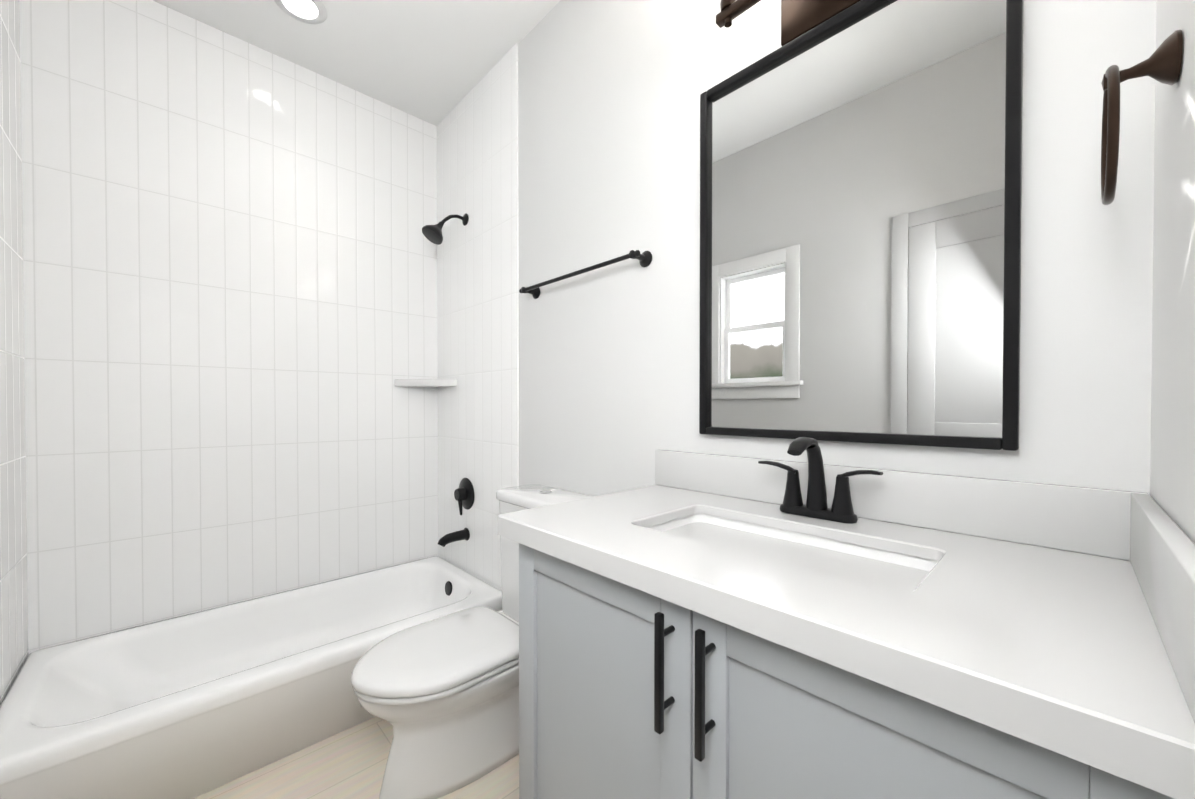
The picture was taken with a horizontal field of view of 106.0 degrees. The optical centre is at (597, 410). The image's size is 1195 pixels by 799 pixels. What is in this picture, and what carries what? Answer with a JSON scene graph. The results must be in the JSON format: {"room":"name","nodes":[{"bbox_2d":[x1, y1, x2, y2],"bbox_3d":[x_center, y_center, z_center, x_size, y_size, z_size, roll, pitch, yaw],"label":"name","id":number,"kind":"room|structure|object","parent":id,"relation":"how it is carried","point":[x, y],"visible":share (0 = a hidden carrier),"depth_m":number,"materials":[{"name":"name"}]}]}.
{"room":"bathroom","nodes":[
{"label":"bathroom","id":0,"kind":"room"},
{"bbox_2d":[193,717,518,798],"bbox_3d":[-0.569,1.205,1.171,1.760,0.100,2.885,-1,1,-44],"label":"floor","id":1,"kind":"structure","parent":0,"point":[350,763],"depth_m":1.42,"materials":[{"name":"tile"}]},
{"bbox_2d":[0,556,501,798],"bbox_3d":[-1.212,0.998,1.841,1.500,0.300,0.766,-1,1,-44],"label":"bathtub","id":2,"kind":"object","parent":1,"relation":"on","point":[192,705],"visible":0.73,"depth_m":1.54,"materials":[{"name":"white ceramic"}]},
{"bbox_2d":[351,484,594,798],"bbox_3d":[-0.403,0.730,1.522,0.776,0.843,0.420,-1,1,-44],"label":"toilet","id":3,"kind":"object","parent":1,"relation":"on","point":[440,695],"visible":0.62,"depth_m":1.37,"materials":[{"name":"white ceramic"}]},
{"bbox_2d":[498,449,1194,798],"bbox_3d":[0.327,0.644,0.888,0.603,1.027,1.003,-1,1,-44],"label":"bathroom vanity","id":4,"kind":"object","parent":1,"relation":"on","point":[692,625],"visible":0.98,"depth_m":0.65,"materials":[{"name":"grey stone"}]},
{"bbox_2d":[758,437,882,522],"bbox_3d":[0.464,0.149,0.992,0.154,0.184,0.266,-1,1,-44],"label":"faucet","id":5,"kind":"object","parent":4,"relation":"on","point":[841,510],"visible":1,"depth_m":1.01,"materials":[{"name":"black metal"}]},
{"bbox_2d":[153,0,559,125],"bbox_3d":[-0.569,-1.685,1.140,1.760,0.100,2.885,-1,1,-44],"label":"ceiling","id":6,"kind":"structure","parent":0,"point":[434,62],"depth_m":1.99,"materials":[{"name":"white paint"}]},
{"bbox_2d":[274,0,326,23],"bbox_3d":[-1.199,-1.637,1.815,0.188,0.010,0.188,-1,1,-44],"label":"recessed light","id":7,"kind":"object","parent":6,"relation":"in","point":[310,11],"visible":1,"depth_m":1.84,"materials":[{"name":"white plastic"}]},
{"bbox_2d":[518,0,1155,495],"bbox_3d":[0.024,-0.246,1.722,0.120,2.790,2.885,-1,1,-44],"label":"wall","id":8,"kind":"structure","parent":0,"point":[608,126],"depth_m":1.37,"materials":[{"name":"white paint"}]},
{"bbox_2d":[437,43,518,589],"bbox_3d":[-0.645,-0.382,2.328,0.008,2.530,0.827,-1,1,-44],"label":"wall tiles","id":9,"kind":"structure","parent":8,"relation":"attached to","point":[477,298],"depth_m":2.27,"materials":[{"name":"white tile"}]},
{"bbox_2d":[422,213,473,546],"bbox_3d":[-0.774,-0.170,2.292,0.229,1.727,0.168,-1,1,-44],"label":"faucet set","id":10,"kind":"object","parent":9,"relation":"attached to","point":[464,494],"depth_m":2.32,"materials":[{"name":"black metal"}]},
{"bbox_2d":[519,250,651,298],"bbox_3d":[-0.077,-0.503,1.681,0.076,0.054,0.664,-1,1,-44],"label":"towel rail","id":11,"kind":"object","parent":8,"relation":"attached to","point":[644,258],"visible":1,"depth_m":1.56,"materials":[{"name":"black metal"}]},
{"bbox_2d":[716,0,860,45],"bbox_3d":[0.476,-1.065,1.018,0.184,0.286,0.502,-1,1,-44],"label":"sconce","id":12,"kind":"object","parent":8,"relation":"attached to","point":[799,18],"visible":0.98,"depth_m":1.10,"materials":[{"name":"brown metal"}]},
{"bbox_2d":[699,0,1023,450],"bbox_3d":[0.540,-0.421,1.069,0.030,0.983,0.680,-1,1,-44],"label":"mirror","id":13,"kind":"object","parent":8,"relation":"attached to","point":[860,211],"visible":0.94,"depth_m":1.00,"materials":[{"name":"black mirror"}]},
{"bbox_2d":[1150,0,1194,543],"bbox_3d":[0.343,-0.229,0.115,1.640,2.790,0.120,-1,1,-44],"label":"wall","id":14,"kind":"structure","parent":0,"point":[1172,476],"depth_m":0.57,"materials":[{"name":"white paint"}]},
{"bbox_2d":[1101,29,1182,204],"bbox_3d":[0.698,-0.373,0.581,0.170,0.191,0.064,-1,1,-44],"label":"towel ring","id":15,"kind":"object","parent":14,"relation":"attached to","point":[1162,63],"visible":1,"depth_m":0.56,"materials":[{"name":"brown metal"}]},
{"bbox_3d":[-1.524,-0.251,2.155,1.520,2.790,0.120,-1,1,-44],"label":"wall","id":16,"kind":"structure","parent":0,"visible":0},
{"bbox_2d":[20,0,437,655],"bbox_3d":[-1.480,-0.380,2.107,1.520,2.530,0.008,-1,1,-44],"label":"wall tile","id":17,"kind":"structure","parent":16,"relation":"attached to","point":[230,292],"depth_m":1.92,"materials":[{"name":"white tile"}]},
{"bbox_2d":[394,379,456,386],"bbox_3d":[-0.937,-0.152,2.453,0.243,0.037,0.243,-1,1,-44],"label":"corner shelf","id":18,"kind":"object","parent":16,"relation":"attached to","point":[426,382],"visible":1,"depth_m":2.44,"materials":[{"name":"white ceramic"}]},
{"bbox_3d":[-1.787,-0.241,1.243,0.120,2.790,1.075,-1,1,-44],"label":"wall","id":19,"kind":"structure","parent":0,"visible":0},
{"bbox_2d":[0,0,27,705],"bbox_3d":[-1.738,-0.371,1.283,0.008,2.530,0.827,-1,1,-44],"label":"wall tile","id":20,"kind":"structure","parent":19,"relation":"attached to","point":[13,599],"depth_m":1.46,"materials":[{"name":"white tile"}]}
]}

